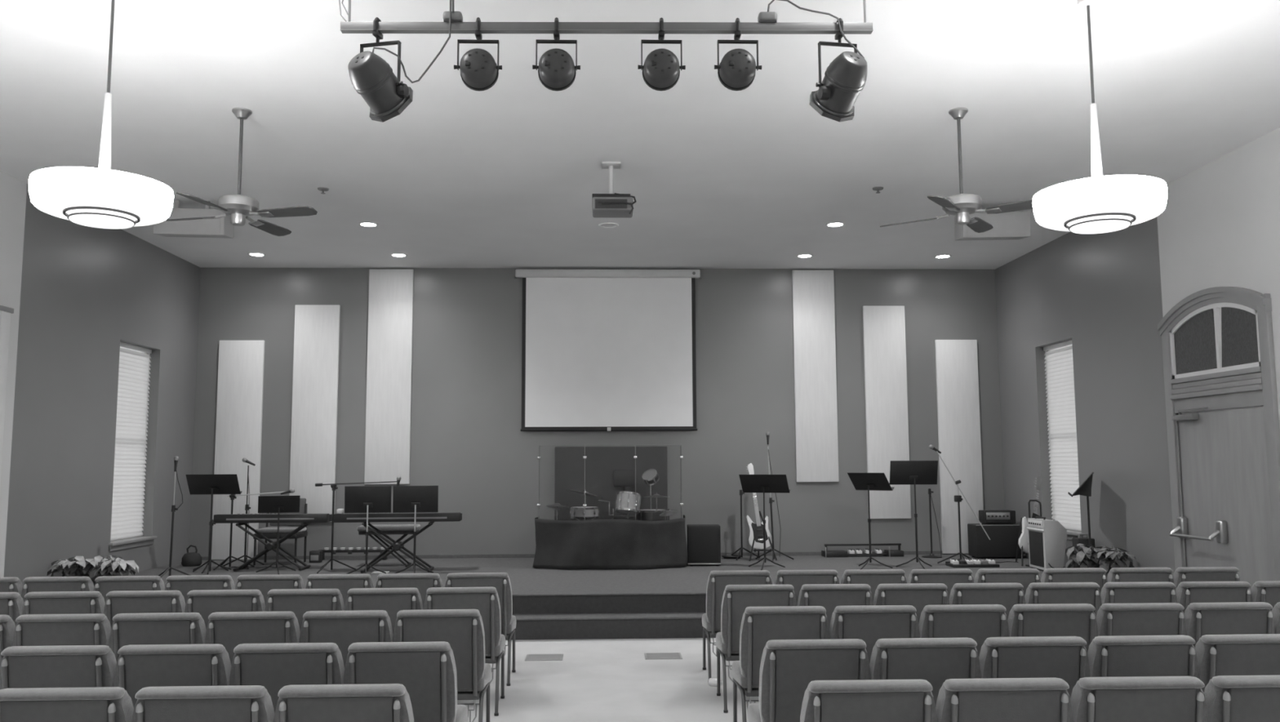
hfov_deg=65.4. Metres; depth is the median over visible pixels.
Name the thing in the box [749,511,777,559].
guitar stand
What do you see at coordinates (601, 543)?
cloth
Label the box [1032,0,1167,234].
pendant light
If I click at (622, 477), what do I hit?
drum throne
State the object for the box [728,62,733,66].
socket
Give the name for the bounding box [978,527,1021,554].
grille
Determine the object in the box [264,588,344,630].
chair
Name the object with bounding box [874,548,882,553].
effects pedal
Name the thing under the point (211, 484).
music stand
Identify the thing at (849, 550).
effects pedal
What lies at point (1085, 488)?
music stand
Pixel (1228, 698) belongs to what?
chair
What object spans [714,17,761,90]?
stage light
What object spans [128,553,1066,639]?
stage
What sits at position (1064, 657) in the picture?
chair
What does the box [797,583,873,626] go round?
chair
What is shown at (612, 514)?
stand
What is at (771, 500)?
microphone stand
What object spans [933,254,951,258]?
recessed light
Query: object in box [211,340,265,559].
wall panel
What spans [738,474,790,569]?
music stand
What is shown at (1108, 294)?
wall
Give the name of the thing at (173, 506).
microphone stand
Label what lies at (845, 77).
stage light
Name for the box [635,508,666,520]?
drum
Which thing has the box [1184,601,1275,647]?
chair
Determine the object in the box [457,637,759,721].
floor
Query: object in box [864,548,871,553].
effects pedal
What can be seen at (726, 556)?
cable coil
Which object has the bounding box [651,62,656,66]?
socket
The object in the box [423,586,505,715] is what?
chair
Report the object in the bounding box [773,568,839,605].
chair
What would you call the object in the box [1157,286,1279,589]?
door
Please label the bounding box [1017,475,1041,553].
electric guitar
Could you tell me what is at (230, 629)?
chair
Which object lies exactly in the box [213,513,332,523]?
keyboard
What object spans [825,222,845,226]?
recessed light
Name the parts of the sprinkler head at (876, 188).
plate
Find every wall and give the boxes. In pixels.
[0,170,200,584]
[188,267,1004,555]
[995,127,1279,574]
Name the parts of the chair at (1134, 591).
panel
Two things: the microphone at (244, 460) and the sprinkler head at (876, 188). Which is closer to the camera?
the sprinkler head at (876, 188)
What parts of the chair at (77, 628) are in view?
panel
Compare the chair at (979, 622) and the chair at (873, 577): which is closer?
the chair at (979, 622)
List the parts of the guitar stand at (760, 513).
leg, leg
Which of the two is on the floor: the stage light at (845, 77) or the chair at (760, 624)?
the chair at (760, 624)
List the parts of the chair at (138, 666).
panel, backrest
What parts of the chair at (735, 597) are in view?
leg, leg, seat, backrest, panel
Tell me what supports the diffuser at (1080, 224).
attached to the pendant light at (1098, 203)
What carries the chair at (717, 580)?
on the floor
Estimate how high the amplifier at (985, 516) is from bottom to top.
0.175 m
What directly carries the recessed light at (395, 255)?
in the ceiling
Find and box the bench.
[356,524,420,566]
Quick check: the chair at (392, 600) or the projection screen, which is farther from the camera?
the projection screen
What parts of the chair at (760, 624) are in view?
leg, leg, seat, backrest, panel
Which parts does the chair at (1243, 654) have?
backrest, panel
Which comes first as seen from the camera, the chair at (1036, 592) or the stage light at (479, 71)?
the stage light at (479, 71)
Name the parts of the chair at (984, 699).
panel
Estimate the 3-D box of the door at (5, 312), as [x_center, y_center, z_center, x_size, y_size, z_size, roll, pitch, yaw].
[-5.798,0.977,8.439,0.050,3.075,1.320,0,-6,-2]
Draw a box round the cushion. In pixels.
[356,524,420,531]
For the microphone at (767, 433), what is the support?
attached to the microphone stand at (771, 500)
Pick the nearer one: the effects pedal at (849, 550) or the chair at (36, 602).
the chair at (36, 602)
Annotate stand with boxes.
[158,470,190,577]
[186,474,242,573]
[192,519,228,573]
[213,491,283,569]
[222,465,264,568]
[233,522,311,570]
[256,495,300,573]
[315,480,396,573]
[344,485,391,573]
[360,521,434,573]
[392,484,438,573]
[598,499,613,518]
[731,489,759,559]
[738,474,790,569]
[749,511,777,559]
[755,445,793,560]
[847,472,893,568]
[888,460,937,568]
[921,488,942,557]
[936,450,990,564]
[1015,517,1026,565]
[1067,471,1095,567]
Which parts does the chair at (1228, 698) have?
backrest, panel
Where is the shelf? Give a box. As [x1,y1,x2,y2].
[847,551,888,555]
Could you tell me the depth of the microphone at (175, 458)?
10.96 m
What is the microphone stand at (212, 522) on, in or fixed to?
on the stage
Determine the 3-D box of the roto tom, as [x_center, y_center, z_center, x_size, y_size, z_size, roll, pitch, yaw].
[0.149,2.004,13.100,0.428,1.168,0.378,0,-6,-2]
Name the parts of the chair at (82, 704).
panel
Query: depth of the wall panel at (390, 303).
13.53 m
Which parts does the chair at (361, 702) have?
panel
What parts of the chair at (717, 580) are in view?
leg, leg, seat, backrest, panel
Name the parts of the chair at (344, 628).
panel, backrest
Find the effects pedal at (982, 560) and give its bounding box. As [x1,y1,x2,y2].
[978,558,987,563]
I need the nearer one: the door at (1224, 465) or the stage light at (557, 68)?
the stage light at (557, 68)
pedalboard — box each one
[821,542,903,557]
[945,560,999,567]
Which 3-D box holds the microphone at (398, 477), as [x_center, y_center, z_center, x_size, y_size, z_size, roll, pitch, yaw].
[-2.871,1.454,11.874,0.052,0.170,0.052,0,-6,-2]
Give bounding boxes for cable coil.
[721,554,741,558]
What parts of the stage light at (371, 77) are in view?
gel frame, knob, tension knob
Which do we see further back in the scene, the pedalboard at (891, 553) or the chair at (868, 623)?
the pedalboard at (891, 553)
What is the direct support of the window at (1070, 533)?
in the wall at (1108, 294)
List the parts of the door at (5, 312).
head panel, head moulding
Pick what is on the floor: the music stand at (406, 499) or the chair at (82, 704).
the chair at (82, 704)
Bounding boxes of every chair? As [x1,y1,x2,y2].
[0,576,22,595]
[0,591,23,625]
[0,613,15,664]
[0,644,116,688]
[0,686,133,721]
[13,613,111,646]
[21,576,93,602]
[22,591,105,614]
[93,575,164,600]
[103,590,185,627]
[109,612,206,660]
[114,643,231,706]
[131,684,274,721]
[164,574,235,604]
[184,589,265,628]
[204,610,300,664]
[229,642,344,713]
[235,573,305,604]
[253,497,307,564]
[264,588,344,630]
[273,683,413,721]
[299,609,393,666]
[305,573,373,607]
[343,640,468,721]
[344,586,422,633]
[375,573,443,608]
[392,608,491,721]
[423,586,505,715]
[444,572,515,685]
[702,569,772,682]
[715,583,796,712]
[731,605,830,721]
[747,638,871,721]
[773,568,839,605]
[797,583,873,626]
[800,678,937,721]
[829,604,919,662]
[840,568,906,601]
[869,636,981,705]
[873,582,949,623]
[907,568,973,598]
[918,604,1008,655]
[935,676,1073,721]
[949,582,1026,618]
[973,568,1040,595]
[978,635,1089,696]
[1007,603,1097,650]
[1024,582,1102,616]
[1040,567,1107,592]
[1070,675,1208,721]
[1087,634,1198,677]
[1096,602,1186,635]
[1100,581,1177,604]
[1106,567,1174,588]
[1173,566,1239,590]
[1175,581,1252,613]
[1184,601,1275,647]
[1195,633,1279,692]
[1204,674,1279,721]
[1250,580,1279,610]
[1271,601,1279,633]
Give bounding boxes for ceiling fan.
[164,107,317,235]
[880,107,1033,232]
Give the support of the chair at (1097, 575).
on the floor
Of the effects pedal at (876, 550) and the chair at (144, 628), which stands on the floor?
the chair at (144, 628)
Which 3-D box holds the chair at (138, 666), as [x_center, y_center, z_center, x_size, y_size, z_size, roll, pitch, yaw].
[-2.116,1.708,4.673,0.505,0.818,0.536,0,-6,-2]
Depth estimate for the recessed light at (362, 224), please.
11.20 m
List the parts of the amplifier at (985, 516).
panel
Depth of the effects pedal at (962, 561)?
11.91 m
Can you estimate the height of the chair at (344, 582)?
0.818 m
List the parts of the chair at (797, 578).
backrest, panel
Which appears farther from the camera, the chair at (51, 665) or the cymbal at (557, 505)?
the cymbal at (557, 505)
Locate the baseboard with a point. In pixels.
(935, 552)
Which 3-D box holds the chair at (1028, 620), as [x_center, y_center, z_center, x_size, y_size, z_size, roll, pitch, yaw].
[2.341,1.806,5.833,0.505,0.818,0.536,0,-6,-2]
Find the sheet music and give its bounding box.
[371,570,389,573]
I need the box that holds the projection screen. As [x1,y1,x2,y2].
[514,268,701,431]
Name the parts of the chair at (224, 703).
panel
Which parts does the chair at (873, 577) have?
backrest, panel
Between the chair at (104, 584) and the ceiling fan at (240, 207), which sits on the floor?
the chair at (104, 584)
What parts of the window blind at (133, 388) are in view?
rail, head rail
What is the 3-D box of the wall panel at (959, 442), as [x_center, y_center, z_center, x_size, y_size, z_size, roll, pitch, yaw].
[4.397,1.161,13.721,0.580,2.924,0.045,0,-6,-2]
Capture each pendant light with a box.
[28,0,173,228]
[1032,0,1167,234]
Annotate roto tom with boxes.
[641,468,659,509]
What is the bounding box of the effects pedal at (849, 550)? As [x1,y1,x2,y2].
[847,548,854,553]
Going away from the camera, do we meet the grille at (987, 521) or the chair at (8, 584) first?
the chair at (8, 584)
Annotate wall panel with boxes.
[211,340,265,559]
[288,304,340,521]
[364,269,413,484]
[791,270,839,481]
[862,305,911,518]
[934,339,983,553]
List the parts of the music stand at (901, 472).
leg, leg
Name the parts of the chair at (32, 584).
panel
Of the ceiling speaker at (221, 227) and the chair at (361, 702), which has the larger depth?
the ceiling speaker at (221, 227)
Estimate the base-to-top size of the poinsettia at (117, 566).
0.355 m
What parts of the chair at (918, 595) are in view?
backrest, panel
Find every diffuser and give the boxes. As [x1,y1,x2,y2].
[68,208,134,228]
[1069,214,1130,234]
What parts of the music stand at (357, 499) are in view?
leg, leg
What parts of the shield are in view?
hinge rod, acrylic panel, acrylic panel, hinge rod, hinge rod, acrylic panel, hinge rod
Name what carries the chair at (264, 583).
on the floor
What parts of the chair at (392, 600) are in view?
panel, backrest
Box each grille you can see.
[156,209,220,233]
[173,455,178,460]
[967,213,1026,235]
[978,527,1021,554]
[986,520,1010,522]
[1028,529,1044,567]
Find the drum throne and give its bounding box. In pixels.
[610,469,635,519]
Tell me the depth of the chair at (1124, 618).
5.63 m
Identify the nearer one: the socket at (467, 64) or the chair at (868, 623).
the socket at (467, 64)
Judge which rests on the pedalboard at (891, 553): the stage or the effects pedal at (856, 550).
the effects pedal at (856, 550)
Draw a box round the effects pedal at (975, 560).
[971,558,981,564]
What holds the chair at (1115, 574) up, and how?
on the floor
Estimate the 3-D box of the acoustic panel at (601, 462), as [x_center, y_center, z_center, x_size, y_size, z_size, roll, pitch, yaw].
[-0.387,1.890,13.422,1.514,1.475,0.100,0,-6,-2]
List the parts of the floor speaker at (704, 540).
trim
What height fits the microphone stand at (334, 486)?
1.047 m
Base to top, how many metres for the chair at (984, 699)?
0.818 m
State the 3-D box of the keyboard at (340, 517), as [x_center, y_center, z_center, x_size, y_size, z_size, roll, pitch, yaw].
[-2.850,1.816,11.800,1.450,0.155,0.310,0,-6,-5]
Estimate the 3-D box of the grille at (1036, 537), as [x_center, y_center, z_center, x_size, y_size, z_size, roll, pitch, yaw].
[4.589,2.171,11.554,0.006,0.390,0.380,0,-6,-1]
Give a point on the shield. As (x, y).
(584, 456)
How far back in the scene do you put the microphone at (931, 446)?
12.28 m
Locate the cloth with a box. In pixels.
[532,514,687,568]
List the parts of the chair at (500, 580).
panel, backrest, seat, leg, leg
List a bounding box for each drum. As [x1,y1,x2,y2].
[569,506,599,519]
[615,490,640,519]
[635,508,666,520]
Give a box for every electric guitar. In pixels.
[746,462,772,548]
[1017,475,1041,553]
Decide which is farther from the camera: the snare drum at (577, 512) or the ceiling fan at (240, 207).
the snare drum at (577, 512)
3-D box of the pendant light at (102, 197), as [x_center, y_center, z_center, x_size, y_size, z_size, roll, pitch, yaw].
[-2.947,-1.433,5.527,0.701,1.373,0.701,0,-6,-2]
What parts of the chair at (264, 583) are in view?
panel, backrest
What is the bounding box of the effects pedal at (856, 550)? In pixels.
[854,548,862,553]
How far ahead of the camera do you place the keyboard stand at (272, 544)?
11.95 m
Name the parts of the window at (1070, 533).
sill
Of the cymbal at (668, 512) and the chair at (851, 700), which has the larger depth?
the cymbal at (668, 512)
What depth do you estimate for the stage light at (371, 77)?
4.70 m
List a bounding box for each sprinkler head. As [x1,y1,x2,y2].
[317,186,328,194]
[872,186,883,193]
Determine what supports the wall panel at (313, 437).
attached to the wall at (468, 440)
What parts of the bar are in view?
hanger rod, hanger rod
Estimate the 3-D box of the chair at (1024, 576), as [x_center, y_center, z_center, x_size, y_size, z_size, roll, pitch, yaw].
[2.785,1.999,7.731,0.505,0.818,0.536,0,-6,-1]
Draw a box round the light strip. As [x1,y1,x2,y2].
[318,546,387,559]
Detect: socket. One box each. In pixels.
[465,62,470,66]
[544,62,550,66]
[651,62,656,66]
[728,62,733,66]
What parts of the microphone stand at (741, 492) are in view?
leg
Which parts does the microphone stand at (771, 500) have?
leg, leg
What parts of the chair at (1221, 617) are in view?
panel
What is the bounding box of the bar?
[338,0,873,83]
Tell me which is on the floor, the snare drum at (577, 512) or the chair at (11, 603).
the chair at (11, 603)
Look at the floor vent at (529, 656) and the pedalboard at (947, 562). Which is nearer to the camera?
the floor vent at (529, 656)
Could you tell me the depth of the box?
12.77 m
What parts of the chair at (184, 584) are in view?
panel, backrest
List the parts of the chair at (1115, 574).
panel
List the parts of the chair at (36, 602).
panel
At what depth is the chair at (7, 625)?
5.41 m
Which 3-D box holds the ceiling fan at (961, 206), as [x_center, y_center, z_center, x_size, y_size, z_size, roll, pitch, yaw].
[2.454,-1.483,7.641,0.961,0.890,0.961,1,-6,-10]
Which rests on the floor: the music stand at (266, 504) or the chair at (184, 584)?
the chair at (184, 584)
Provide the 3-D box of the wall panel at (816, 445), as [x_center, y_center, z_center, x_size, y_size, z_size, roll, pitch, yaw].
[2.413,0.193,13.751,0.580,2.924,0.045,0,-6,-2]
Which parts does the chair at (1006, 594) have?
backrest, panel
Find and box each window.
[108,346,157,551]
[1048,344,1083,539]
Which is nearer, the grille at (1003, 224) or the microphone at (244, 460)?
the grille at (1003, 224)
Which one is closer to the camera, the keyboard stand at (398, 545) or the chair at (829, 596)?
the chair at (829, 596)
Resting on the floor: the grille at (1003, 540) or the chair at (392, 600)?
the chair at (392, 600)
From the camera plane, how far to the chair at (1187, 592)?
6.64 m
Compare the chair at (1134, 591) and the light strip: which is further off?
the light strip
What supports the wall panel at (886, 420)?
attached to the wall at (468, 440)
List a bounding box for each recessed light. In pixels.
[247,252,266,256]
[358,222,378,226]
[390,253,407,257]
[599,222,618,227]
[795,253,813,257]
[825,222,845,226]
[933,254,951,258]
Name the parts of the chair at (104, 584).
panel, backrest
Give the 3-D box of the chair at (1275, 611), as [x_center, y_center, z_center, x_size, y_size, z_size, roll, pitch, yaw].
[3.868,1.804,5.878,0.505,0.818,0.536,0,-6,-2]
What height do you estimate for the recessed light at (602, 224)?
0.010 m
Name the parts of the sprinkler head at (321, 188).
plate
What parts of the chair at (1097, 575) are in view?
panel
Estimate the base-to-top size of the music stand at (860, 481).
1.121 m
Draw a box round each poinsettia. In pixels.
[46,555,96,578]
[82,554,122,586]
[88,556,138,577]
[1065,542,1103,567]
[1091,546,1136,576]
[1098,545,1128,571]
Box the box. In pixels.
[309,550,322,562]
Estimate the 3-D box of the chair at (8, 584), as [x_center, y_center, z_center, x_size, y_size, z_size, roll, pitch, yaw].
[-4.778,2.005,7.449,0.505,0.818,0.536,0,-6,-3]
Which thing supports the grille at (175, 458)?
attached to the microphone at (175, 458)
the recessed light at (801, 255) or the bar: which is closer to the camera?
the bar
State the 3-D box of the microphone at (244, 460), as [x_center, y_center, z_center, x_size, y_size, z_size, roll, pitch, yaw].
[-4.850,1.250,12.365,0.160,0.100,0.054,0,-6,-2]
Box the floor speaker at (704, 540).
[687,524,720,565]
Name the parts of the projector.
mount plate, connector panel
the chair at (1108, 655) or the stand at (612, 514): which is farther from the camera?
the stand at (612, 514)
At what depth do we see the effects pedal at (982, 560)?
11.94 m
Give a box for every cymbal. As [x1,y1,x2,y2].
[546,501,568,519]
[567,488,603,519]
[643,492,669,510]
[659,508,678,519]
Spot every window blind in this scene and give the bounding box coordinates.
[110,342,151,540]
[1043,339,1081,530]
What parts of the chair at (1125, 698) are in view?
panel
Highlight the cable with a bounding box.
[228,565,287,568]
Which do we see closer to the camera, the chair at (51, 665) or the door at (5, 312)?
the chair at (51, 665)
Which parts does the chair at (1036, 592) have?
panel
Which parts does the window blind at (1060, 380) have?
head rail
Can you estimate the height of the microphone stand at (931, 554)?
0.900 m
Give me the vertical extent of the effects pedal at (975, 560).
0.058 m
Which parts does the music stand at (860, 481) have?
leg, leg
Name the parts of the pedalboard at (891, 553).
rail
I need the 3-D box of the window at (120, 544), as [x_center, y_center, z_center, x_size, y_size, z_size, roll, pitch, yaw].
[-6.013,0.991,11.765,0.248,2.380,1.110,0,-6,-2]
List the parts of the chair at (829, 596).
backrest, panel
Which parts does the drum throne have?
seat, backrest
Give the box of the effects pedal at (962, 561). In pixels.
[957,558,966,564]
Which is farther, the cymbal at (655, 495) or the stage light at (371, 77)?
the cymbal at (655, 495)
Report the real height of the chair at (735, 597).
0.818 m
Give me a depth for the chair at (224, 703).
3.60 m
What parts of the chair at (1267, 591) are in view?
backrest, panel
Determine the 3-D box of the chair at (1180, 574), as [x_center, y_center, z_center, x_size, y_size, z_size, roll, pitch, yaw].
[4.313,1.996,7.765,0.505,0.818,0.536,0,-6,-1]
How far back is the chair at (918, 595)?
6.60 m
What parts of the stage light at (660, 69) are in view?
knob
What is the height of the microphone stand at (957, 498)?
1.399 m
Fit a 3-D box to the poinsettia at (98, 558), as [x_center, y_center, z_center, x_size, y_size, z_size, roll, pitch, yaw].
[-5.317,2.110,9.907,0.389,0.365,0.440,0,-6,-2]
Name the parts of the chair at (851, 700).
panel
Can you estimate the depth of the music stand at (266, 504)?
11.68 m
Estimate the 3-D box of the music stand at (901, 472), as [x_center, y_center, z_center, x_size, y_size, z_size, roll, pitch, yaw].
[3.280,1.813,11.815,0.570,1.262,0.400,0,-6,0]
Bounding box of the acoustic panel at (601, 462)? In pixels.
[554,445,667,519]
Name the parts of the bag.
handle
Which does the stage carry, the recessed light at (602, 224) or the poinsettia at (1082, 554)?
the poinsettia at (1082, 554)
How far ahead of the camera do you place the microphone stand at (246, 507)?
12.29 m
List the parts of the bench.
leg, leg, leg, leg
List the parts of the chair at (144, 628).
panel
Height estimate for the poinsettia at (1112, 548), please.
0.379 m
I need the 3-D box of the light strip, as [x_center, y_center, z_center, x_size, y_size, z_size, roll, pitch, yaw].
[-3.777,2.536,13.147,0.900,0.166,0.120,0,-6,-2]
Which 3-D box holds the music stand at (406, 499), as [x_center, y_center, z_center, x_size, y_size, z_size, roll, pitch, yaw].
[-2.551,1.917,11.301,0.505,1.002,0.400,1,-6,-10]
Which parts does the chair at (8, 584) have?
panel, backrest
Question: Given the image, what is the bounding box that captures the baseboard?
[201,550,944,559]
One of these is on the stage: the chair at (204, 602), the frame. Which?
the frame
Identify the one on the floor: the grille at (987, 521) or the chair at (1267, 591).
the chair at (1267, 591)
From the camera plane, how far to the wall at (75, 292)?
10.54 m
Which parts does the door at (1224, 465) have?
jamb casing, vertical rod, vertical rod, closer arm, pane, arch moulding, arch moulding, transom frame, header moulding, arch moulding, header moulding, header moulding, header moulding, head frame, pane, jamb casing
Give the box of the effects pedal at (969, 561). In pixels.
[964,558,973,564]
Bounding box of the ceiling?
[0,0,1279,269]
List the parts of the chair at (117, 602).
panel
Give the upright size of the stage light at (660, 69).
0.335 m
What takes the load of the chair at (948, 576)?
on the floor
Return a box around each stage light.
[347,17,413,122]
[453,17,502,91]
[532,17,580,91]
[637,17,685,91]
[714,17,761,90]
[808,17,866,122]
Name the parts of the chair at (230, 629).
panel, backrest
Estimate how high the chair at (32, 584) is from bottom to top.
0.818 m
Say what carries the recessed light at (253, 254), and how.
in the ceiling
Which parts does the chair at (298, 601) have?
panel, backrest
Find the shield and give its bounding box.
[537,444,684,519]
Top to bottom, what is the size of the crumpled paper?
0.050 m
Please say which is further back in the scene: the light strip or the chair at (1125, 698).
the light strip
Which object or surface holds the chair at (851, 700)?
on the floor
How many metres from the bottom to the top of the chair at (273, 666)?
0.818 m
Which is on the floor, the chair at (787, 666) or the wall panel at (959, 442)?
the chair at (787, 666)
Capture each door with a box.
[0,305,13,485]
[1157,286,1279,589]
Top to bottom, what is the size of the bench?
0.499 m
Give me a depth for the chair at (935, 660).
4.54 m
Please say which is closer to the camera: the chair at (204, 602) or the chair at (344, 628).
the chair at (344, 628)
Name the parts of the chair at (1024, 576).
backrest, panel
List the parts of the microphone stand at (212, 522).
leg, leg, leg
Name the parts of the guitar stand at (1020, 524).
leg, leg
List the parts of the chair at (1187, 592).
panel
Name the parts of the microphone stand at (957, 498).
leg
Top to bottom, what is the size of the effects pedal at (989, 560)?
0.058 m
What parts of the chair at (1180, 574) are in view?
panel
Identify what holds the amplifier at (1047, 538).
on the stage
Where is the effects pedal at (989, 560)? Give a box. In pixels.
[986,558,995,563]
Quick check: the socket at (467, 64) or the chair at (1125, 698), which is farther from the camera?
the socket at (467, 64)
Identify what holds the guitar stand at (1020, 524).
on the stage
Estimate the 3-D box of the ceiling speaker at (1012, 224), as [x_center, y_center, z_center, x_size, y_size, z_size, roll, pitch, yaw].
[3.718,-1.453,10.542,0.690,0.367,0.385,-1,-6,3]
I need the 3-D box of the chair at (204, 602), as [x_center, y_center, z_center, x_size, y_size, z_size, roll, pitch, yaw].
[-2.707,1.914,6.652,0.505,0.818,0.536,0,-6,-3]
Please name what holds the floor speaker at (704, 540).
on the stage
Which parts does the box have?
socket plate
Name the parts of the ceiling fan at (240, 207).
blade, blade, blade, blade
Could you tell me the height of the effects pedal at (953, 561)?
0.058 m
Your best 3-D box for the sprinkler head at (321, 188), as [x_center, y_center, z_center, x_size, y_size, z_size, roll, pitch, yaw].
[-3.102,-1.662,9.770,0.110,0.047,0.108,0,-6,-2]
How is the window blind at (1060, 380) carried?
attached to the window at (1070, 533)
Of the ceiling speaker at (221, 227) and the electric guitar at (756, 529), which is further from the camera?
the electric guitar at (756, 529)
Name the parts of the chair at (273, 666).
panel, backrest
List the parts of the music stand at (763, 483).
leg, leg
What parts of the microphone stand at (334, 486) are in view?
leg, leg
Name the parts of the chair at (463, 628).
panel, backrest, seat, leg, leg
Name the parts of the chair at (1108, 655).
panel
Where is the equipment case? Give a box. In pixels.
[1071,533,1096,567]
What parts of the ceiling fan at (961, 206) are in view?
blade, blade, blade, blade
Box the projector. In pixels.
[591,161,635,217]
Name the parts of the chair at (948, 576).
backrest, panel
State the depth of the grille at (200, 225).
10.08 m
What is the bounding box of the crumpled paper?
[708,677,722,685]
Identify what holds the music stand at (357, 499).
on the stage
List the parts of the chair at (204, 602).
panel, backrest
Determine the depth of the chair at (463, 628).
5.52 m
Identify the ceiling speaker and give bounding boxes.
[153,200,233,238]
[954,207,1030,240]
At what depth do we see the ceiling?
7.80 m
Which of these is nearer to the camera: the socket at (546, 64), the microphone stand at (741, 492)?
the socket at (546, 64)
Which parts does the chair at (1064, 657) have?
backrest, panel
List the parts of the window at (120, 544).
sill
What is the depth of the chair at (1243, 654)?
4.60 m
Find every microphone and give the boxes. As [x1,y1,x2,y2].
[173,455,178,471]
[242,457,255,465]
[280,488,294,494]
[396,475,400,485]
[765,431,769,444]
[928,444,941,453]
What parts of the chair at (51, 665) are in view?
panel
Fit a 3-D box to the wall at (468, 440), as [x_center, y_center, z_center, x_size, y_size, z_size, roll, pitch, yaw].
[-0.502,0.873,13.704,11.401,4.310,0.200,0,-6,-2]
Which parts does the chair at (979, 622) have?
backrest, panel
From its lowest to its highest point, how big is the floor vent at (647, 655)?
0.006 m
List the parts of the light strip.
rail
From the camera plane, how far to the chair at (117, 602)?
6.41 m
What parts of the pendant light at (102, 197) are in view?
lamp shade, lamp shade, stem, rod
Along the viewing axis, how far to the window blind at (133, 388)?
11.86 m
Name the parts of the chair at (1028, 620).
panel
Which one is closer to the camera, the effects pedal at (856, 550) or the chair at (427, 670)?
the chair at (427, 670)
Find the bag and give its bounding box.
[181,544,201,566]
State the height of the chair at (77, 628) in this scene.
0.818 m
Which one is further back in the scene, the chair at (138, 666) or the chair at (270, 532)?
the chair at (270, 532)
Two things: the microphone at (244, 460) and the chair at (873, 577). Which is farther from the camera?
the microphone at (244, 460)
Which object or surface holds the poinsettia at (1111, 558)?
on the stage
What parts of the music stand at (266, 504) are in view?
leg, leg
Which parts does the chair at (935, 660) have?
backrest, panel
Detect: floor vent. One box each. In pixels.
[524,653,563,660]
[644,652,682,658]
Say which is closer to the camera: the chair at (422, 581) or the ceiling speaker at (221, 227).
the chair at (422, 581)
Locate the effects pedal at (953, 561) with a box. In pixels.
[950,558,959,564]
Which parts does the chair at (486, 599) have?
panel, backrest, seat, leg, leg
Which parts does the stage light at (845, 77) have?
knob, tension knob, gel frame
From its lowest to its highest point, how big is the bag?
0.261 m
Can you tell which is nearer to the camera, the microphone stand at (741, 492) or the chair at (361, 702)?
the chair at (361, 702)
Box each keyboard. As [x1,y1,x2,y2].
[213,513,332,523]
[333,508,462,522]
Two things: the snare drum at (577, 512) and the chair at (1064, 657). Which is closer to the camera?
the chair at (1064, 657)
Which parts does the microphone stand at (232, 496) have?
leg, leg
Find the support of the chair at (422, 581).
on the floor
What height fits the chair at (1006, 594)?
0.818 m
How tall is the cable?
0.010 m
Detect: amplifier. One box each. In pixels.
[978,509,1015,524]
[1026,515,1066,570]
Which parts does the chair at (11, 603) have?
panel, backrest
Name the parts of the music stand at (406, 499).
leg, leg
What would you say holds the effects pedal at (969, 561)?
on the pedalboard at (947, 562)
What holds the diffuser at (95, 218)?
attached to the pendant light at (102, 197)
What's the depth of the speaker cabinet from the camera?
12.89 m
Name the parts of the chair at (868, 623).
backrest, panel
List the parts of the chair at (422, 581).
panel, backrest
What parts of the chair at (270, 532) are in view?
leg, leg, seat frame, seat, backrest, leg, leg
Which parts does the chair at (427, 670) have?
panel, seat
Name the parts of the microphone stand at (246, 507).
leg, leg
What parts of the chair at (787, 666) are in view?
seat, panel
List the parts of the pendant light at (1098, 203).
rod, stem, lamp shade, lamp shade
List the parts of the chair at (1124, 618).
panel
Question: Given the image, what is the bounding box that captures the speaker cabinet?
[967,523,1023,558]
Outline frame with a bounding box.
[1025,498,1042,566]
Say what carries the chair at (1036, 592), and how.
on the floor
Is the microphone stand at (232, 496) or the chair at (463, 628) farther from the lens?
the microphone stand at (232, 496)
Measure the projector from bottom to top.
0.504 m
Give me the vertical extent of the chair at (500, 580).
0.818 m
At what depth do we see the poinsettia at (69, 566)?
9.70 m
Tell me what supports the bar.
hanging from the ceiling
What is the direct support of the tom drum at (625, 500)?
on the stage
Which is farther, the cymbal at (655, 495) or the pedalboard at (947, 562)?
the cymbal at (655, 495)
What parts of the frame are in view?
plate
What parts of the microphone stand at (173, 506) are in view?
leg, leg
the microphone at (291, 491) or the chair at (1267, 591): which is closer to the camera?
the chair at (1267, 591)
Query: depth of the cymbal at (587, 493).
13.09 m
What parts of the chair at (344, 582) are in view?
panel, backrest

